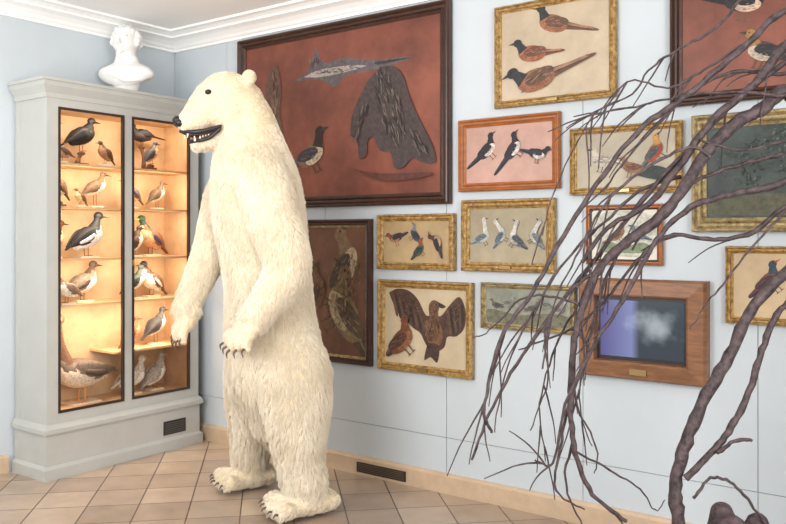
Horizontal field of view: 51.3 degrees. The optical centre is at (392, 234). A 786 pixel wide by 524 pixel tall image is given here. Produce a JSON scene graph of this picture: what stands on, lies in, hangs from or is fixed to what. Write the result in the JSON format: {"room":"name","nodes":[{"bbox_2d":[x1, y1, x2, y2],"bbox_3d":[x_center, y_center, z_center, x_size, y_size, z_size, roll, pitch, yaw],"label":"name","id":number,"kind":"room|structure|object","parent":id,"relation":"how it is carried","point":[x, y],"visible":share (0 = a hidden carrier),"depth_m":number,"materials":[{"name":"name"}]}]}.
{"room":"museum","nodes":[
{"label":"museum","id":0,"kind":"room"},
{"bbox_2d":[0,15,174,470],"bbox_3d":[-3.904,-0.050,3.868,0.120,3.300,7.000,0,0,37],"label":"wall","id":1,"kind":"structure","parent":0,"point":[28,49],"depth_m":5.56,"materials":[{"name":"paint"}]},
{"bbox_2d":[0,454,8,474],"bbox_3d":[-4.262,1.539,3.261,0.028,0.122,5.600,0,0,37],"label":"baseboard","id":2,"kind":"structure","parent":1,"relation":"attached to","point":[4,459],"depth_m":5.48,"materials":[{"name":"wood"}]},
{"bbox_2d":[0,0,173,52],"bbox_3d":[-3.776,-1.538,3.773,0.200,0.125,7.000,0,0,37],"label":"crown molding","id":3,"kind":"structure","parent":1,"relation":"attached to","point":[53,13],"depth_m":5.85,"materials":[{"name":"white paint"}]},
{"bbox_2d":[55,0,293,28],"bbox_3d":[-0.977,-1.650,1.772,7.320,0.100,7.120,0,0,37],"label":"ceiling","id":4,"kind":"structure","parent":0,"point":[169,14],"depth_m":5.78,"materials":[{"name":"white paint"}]},
{"bbox_2d":[0,440,577,523],"bbox_3d":[-0.977,1.650,1.772,7.320,0.100,7.120,0,0,37],"label":"floor","id":5,"kind":"structure","parent":0,"point":[173,486],"depth_m":4.93,"materials":[{"name":"tile"}]},
{"bbox_2d":[8,75,202,482],"bbox_3d":[-2.012,0.288,5.921,0.435,2.624,1.358,0,0,37],"label":"display cabinet","id":6,"kind":"object","parent":5,"relation":"on","point":[54,440],"visible":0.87,"depth_m":5.82,"materials":[{"name":"paint"}]},
{"bbox_2d":[61,220,68,257],"bbox_3d":[-2.357,0.028,5.650,0.250,0.263,0.127,0,0,-32],"label":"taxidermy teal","id":7,"kind":"object","parent":6,"relation":"in","point":[62,222],"visible":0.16,"depth_m":5.69,"materials":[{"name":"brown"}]},
{"bbox_2d":[61,179,69,205],"bbox_3d":[-2.291,-0.326,5.574,0.096,0.262,0.189,0,0,37],"label":"taxidermy thrush","id":8,"kind":"object","parent":6,"relation":"in","point":[64,191],"visible":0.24,"depth_m":5.58,"materials":[{"name":"brown"}]},
{"bbox_2d":[61,146,74,162],"bbox_3d":[-2.234,-0.562,5.517,0.077,0.150,0.203,0,0,37],"label":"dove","id":9,"kind":"object","parent":6,"relation":"in","point":[65,153],"visible":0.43,"depth_m":5.51,"materials":[{"name":"brown"}]},
{"bbox_2d":[61,278,82,304],"bbox_3d":[-2.218,0.348,5.538,0.109,0.249,0.257,0,0,37],"label":"taxidermy wigeon","id":10,"kind":"object","parent":6,"relation":"in","point":[69,290],"visible":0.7,"depth_m":5.52,"materials":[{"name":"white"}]},
{"bbox_2d":[61,118,99,163],"bbox_3d":[-2.188,-0.658,5.712,0.128,0.343,0.333,0,0,37],"label":"taxidermy crow","id":11,"kind":"object","parent":6,"relation":"in","point":[82,135],"visible":0.98,"depth_m":5.69,"materials":[{"name":"black"}]},
{"bbox_2d":[73,188,87,206],"bbox_3d":[-2.152,-0.259,5.627,0.058,0.129,0.122,0,0,37],"label":"taxidermy finch","id":12,"kind":"object","parent":6,"relation":"in","point":[78,195],"visible":1,"depth_m":5.61,"materials":[{"name":"brown"}]},
{"bbox_2d":[69,261,102,302],"bbox_3d":[-2.191,0.328,5.793,0.147,0.289,0.311,0,0,37],"label":"taxidermy gadwall","id":13,"kind":"object","parent":6,"relation":"in","point":[85,281],"visible":0.75,"depth_m":5.77,"materials":[{"name":"brown"}]},
{"bbox_2d":[65,212,108,257],"bbox_3d":[-2.134,-0.003,5.724,0.322,0.324,0.167,0,0,-33],"label":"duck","id":14,"kind":"object","parent":6,"relation":"in","point":[84,238],"visible":1,"depth_m":5.68},
{"bbox_2d":[61,314,117,405],"bbox_3d":[-2.195,0.854,5.721,0.253,0.642,0.617,0,0,37],"label":"goose","id":15,"kind":"object","parent":6,"relation":"in","point":[78,373],"visible":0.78,"depth_m":5.64,"materials":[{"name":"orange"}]},
{"bbox_2d":[82,172,110,206],"bbox_3d":[-2.116,-0.324,5.811,0.103,0.258,0.261,0,0,37],"label":"taxidermy sandpiper","id":16,"kind":"object","parent":6,"relation":"in","point":[95,187],"visible":0.94,"depth_m":5.78,"materials":[{"name":"brown"}]},
{"bbox_2d":[97,141,114,165],"bbox_3d":[-2.032,-0.574,5.772,0.077,0.176,0.162,0,0,37],"label":"taxidermy starling","id":17,"kind":"object","parent":6,"relation":"in","point":[105,153],"visible":1,"depth_m":5.75,"materials":[{"name":"brown"}]},
{"bbox_2d":[98,24,153,90],"bbox_3d":[-1.958,-1.284,5.997,0.390,0.519,0.264,0,0,-18],"label":"bust","id":18,"kind":"object","parent":6,"relation":"on","point":[126,72],"visible":0.88,"depth_m":5.92,"materials":[{"name":"white stone"}]},
{"bbox_2d":[110,355,149,393],"bbox_3d":[-1.937,1.037,6.051,0.135,0.275,0.346,0,0,37],"label":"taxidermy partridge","id":19,"kind":"object","parent":6,"relation":"in","point":[139,373],"visible":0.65,"depth_m":6.05,"materials":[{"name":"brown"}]},
{"bbox_2d":[118,316,141,348],"bbox_3d":[-1.937,0.716,6.052,0.103,0.229,0.216,0,0,37],"label":"taxidermy partridge","id":20,"kind":"object","parent":6,"relation":"in","point":[136,318],"visible":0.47,"depth_m":6.05,"materials":[{"name":"brown"}]},
{"bbox_2d":[119,180,143,207],"bbox_3d":[-1.938,-0.308,6.053,0.203,0.228,0.105,0,0,-32],"label":"taxidermy jay","id":21,"kind":"object","parent":6,"relation":"in","point":[137,197],"visible":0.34,"depth_m":6.05,"materials":[{"name":"brown"}]},
{"bbox_2d":[119,265,147,299],"bbox_3d":[-1.904,0.347,6.012,0.103,0.252,0.242,0,0,37],"label":"taxidermy lapwing","id":22,"kind":"object","parent":6,"relation":"in","point":[138,276],"visible":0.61,"depth_m":6.01,"materials":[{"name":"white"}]},
{"bbox_2d":[134,225,145,256],"bbox_3d":[-1.901,0.049,6.016,0.103,0.240,0.202,0,0,37],"label":"stuffed bird","id":23,"kind":"object","parent":6,"relation":"in","point":[138,238],"visible":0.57,"depth_m":6.01,"materials":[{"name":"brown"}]},
{"bbox_2d":[134,124,164,168],"bbox_3d":[-1.876,-0.661,6.218,0.103,0.349,0.358,0,0,37],"label":"stuffed bird","id":24,"kind":"object","parent":6,"relation":"in","point":[140,135],"visible":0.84,"depth_m":6.17,"materials":[{"name":"brown"}]},
{"bbox_2d":[142,142,158,169],"bbox_3d":[-1.801,-0.593,6.101,0.083,0.213,0.164,0,0,37],"label":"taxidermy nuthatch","id":25,"kind":"object","parent":6,"relation":"in","point":[150,154],"visible":1,"depth_m":6.07,"materials":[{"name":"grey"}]},
{"bbox_2d":[134,215,167,255],"bbox_3d":[-1.854,0.004,6.251,0.305,0.310,0.155,0,0,-32],"label":"taxidermy mallard","id":26,"kind":"object","parent":6,"relation":"in","point":[152,238],"visible":0.93,"depth_m":6.20,"materials":[{"name":"orange"}]},
{"bbox_2d":[136,261,166,296],"bbox_3d":[-1.848,0.334,6.259,0.271,0.277,0.140,0,0,-32],"label":"taxidermy goldeneye","id":27,"kind":"object","parent":6,"relation":"in","point":[153,281],"visible":0.92,"depth_m":6.21,"materials":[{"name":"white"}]},
{"bbox_2d":[140,352,168,390],"bbox_3d":[-1.810,1.037,6.223,0.122,0.275,0.266,0,0,37],"label":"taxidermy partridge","id":28,"kind":"object","parent":6,"relation":"in","point":[154,373],"visible":0.99,"depth_m":6.19,"materials":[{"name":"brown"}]},
{"bbox_2d":[141,306,167,344],"bbox_3d":[-1.806,0.689,6.228,0.115,0.281,0.258,0,0,37],"label":"taxidermy dunlin","id":29,"kind":"object","parent":6,"relation":"in","point":[155,325],"visible":1,"depth_m":6.20,"materials":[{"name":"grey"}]},
{"bbox_2d":[145,181,167,208],"bbox_3d":[-1.803,-0.305,6.249,0.090,0.221,0.201,0,0,37],"label":"taxidermy plover","id":30,"kind":"object","parent":6,"relation":"in","point":[157,194],"visible":0.99,"depth_m":6.22,"materials":[{"name":"brown"}]},
{"bbox_2d":[169,69,340,523],"bbox_3d":[-0.816,0.319,4.875,1.081,2.563,0.873,0,0,37],"label":"bear","id":31,"kind":"object","parent":5,"relation":"on","point":[252,231],"visible":1,"depth_m":4.65},
{"bbox_2d":[447,0,785,523],"bbox_3d":[1.067,0.337,3.003,1.752,2.556,0.333,0,0,0],"label":"branch","id":32,"kind":"object","parent":5,"relation":"on","point":[777,94],"visible":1,"depth_m":2.99,"materials":[{"name":"brown plant"}]},
{"bbox_2d":[707,502,768,523],"bbox_3d":[1.228,1.281,2.900,0.337,0.638,0.326,0,0,14],"label":"tree stump","id":33,"kind":"object","parent":5,"relation":"on","point":[720,512],"visible":0.96,"depth_m":2.92,"materials":[{"name":"wood"}]},
{"bbox_2d":[175,0,785,523],"bbox_3d":[1.116,-0.050,4.578,7.300,3.300,0.120,0,0,37],"label":"wall","id":34,"kind":"structure","parent":0,"point":[637,427],"depth_m":4.61,"materials":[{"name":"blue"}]},
{"bbox_2d":[171,0,431,52],"bbox_3d":[1.061,-1.538,4.420,7.200,0.125,0.200,0,0,37],"label":"crown molding","id":35,"kind":"structure","parent":34,"relation":"attached to","point":[294,14],"depth_m":5.84,"materials":[{"name":"white paint"}]},
{"bbox_2d":[307,219,372,366],"bbox_3d":[-0.421,0.382,5.611,0.700,0.975,0.046,0,0,37],"label":"painting","id":36,"kind":"object","parent":34,"relation":"attached to","point":[341,249],"visible":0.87,"depth_m":5.54,"materials":[{"name":"brown wood"}]},
{"bbox_2d":[237,0,451,207],"bbox_3d":[-0.403,-0.823,5.591,1.881,1.262,0.056,0,0,37],"label":"painting","id":37,"kind":"object","parent":34,"relation":"attached to","point":[361,106],"visible":0.94,"depth_m":5.42,"materials":[{"name":"red paint"}]},
{"bbox_2d":[357,461,405,481],"bbox_3d":[-0.081,1.548,5.348,0.400,0.065,0.012,0,0,37],"label":"air vent","id":38,"kind":"object","parent":34,"relation":"attached to","point":[389,473],"visible":1,"depth_m":5.34,"materials":[{"name":"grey metal"}]},
{"bbox_2d":[377,213,455,270],"bbox_3d":[0.140,0.044,5.197,0.597,0.355,0.043,0,0,37],"label":"painting","id":39,"kind":"object","parent":34,"relation":"attached to","point":[404,241],"visible":1,"depth_m":5.18,"materials":[{"name":"beige paper"}]},
{"bbox_2d":[377,279,473,379],"bbox_3d":[0.194,0.583,5.154,0.718,0.585,0.048,0,0,37],"label":"painting","id":40,"kind":"object","parent":34,"relation":"attached to","point":[424,327],"visible":1,"depth_m":5.14,"materials":[{"name":"beige paper"}]},
{"bbox_2d":[200,422,692,523],"bbox_3d":[1.112,1.539,4.489,7.200,0.122,0.028,0,0,37],"label":"baseboard","id":41,"kind":"structure","parent":34,"relation":"attached to","point":[539,503],"depth_m":4.89,"materials":[{"name":"wood"}]},
{"bbox_2d":[461,198,555,273],"bbox_3d":[0.667,0.004,4.803,0.617,0.429,0.048,0,0,37],"label":"painting","id":42,"kind":"object","parent":34,"relation":"attached to","point":[498,235],"visible":0.93,"depth_m":4.80,"materials":[{"name":"paper"}]},
{"bbox_2d":[458,111,560,191],"bbox_3d":[0.672,-0.479,4.804,0.669,0.435,0.041,0,0,37],"label":"painting","id":43,"kind":"object","parent":34,"relation":"attached to","point":[514,152],"visible":0.98,"depth_m":4.79,"materials":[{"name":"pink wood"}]},
{"bbox_2d":[480,282,575,334],"bbox_3d":[0.773,0.420,4.731,0.604,0.274,0.038,0,0,37],"label":"painting","id":44,"kind":"object","parent":34,"relation":"attached to","point":[496,299],"visible":0.71,"depth_m":4.75,"materials":[{"name":"paper"}]},
{"bbox_2d":[494,0,617,108],"bbox_3d":[0.905,-1.045,4.630,0.745,0.598,0.043,0,0,37],"label":"painting","id":45,"kind":"object","parent":34,"relation":"attached to","point":[546,51],"visible":0.98,"depth_m":4.63,"materials":[{"name":"paper"}]},
{"bbox_2d":[586,203,663,265],"bbox_3d":[1.237,-0.002,4.388,0.421,0.325,0.036,0,0,37],"label":"drawing","id":46,"kind":"object","parent":34,"relation":"attached to","point":[627,256],"visible":0.51,"depth_m":4.38,"materials":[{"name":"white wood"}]},
{"bbox_2d":[570,120,682,195],"bbox_3d":[1.238,-0.406,4.383,0.618,0.371,0.043,0,0,37],"label":"painting","id":47,"kind":"object","parent":34,"relation":"attached to","point":[654,146],"visible":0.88,"depth_m":4.38,"materials":[{"name":"beige paper"}]},
{"bbox_2d":[579,278,709,386],"bbox_3d":[1.304,0.499,4.309,0.683,0.531,0.088,0,0,37],"label":"video screen","id":48,"kind":"object","parent":34,"relation":"attached to","point":[650,338],"visible":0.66,"depth_m":4.26,"materials":[{"name":"brown wood"}]},
{"bbox_2d":[670,0,785,106],"bbox_3d":[1.880,-1.045,3.903,1.108,0.770,0.051,0,0,37],"label":"painting","id":49,"kind":"object","parent":34,"relation":"attached to","point":[690,20],"visible":0.76,"depth_m":4.09,"materials":[{"name":"brown wood"}]},
{"bbox_2d":[692,108,785,231],"bbox_3d":[1.847,-0.309,3.924,0.806,0.589,0.056,0,0,37],"label":"painting","id":50,"kind":"object","parent":34,"relation":"attached to","point":[744,213],"visible":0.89,"depth_m":4.02,"materials":[{"name":"paint"}]},
{"bbox_2d":[725,246,785,326],"bbox_3d":[1.915,0.246,3.881,0.645,0.382,0.043,0,0,37],"label":"painting","id":51,"kind":"object","parent":34,"relation":"attached to","point":[761,263],"visible":0.7,"depth_m":4.00,"materials":[{"name":"paper"}]}
]}

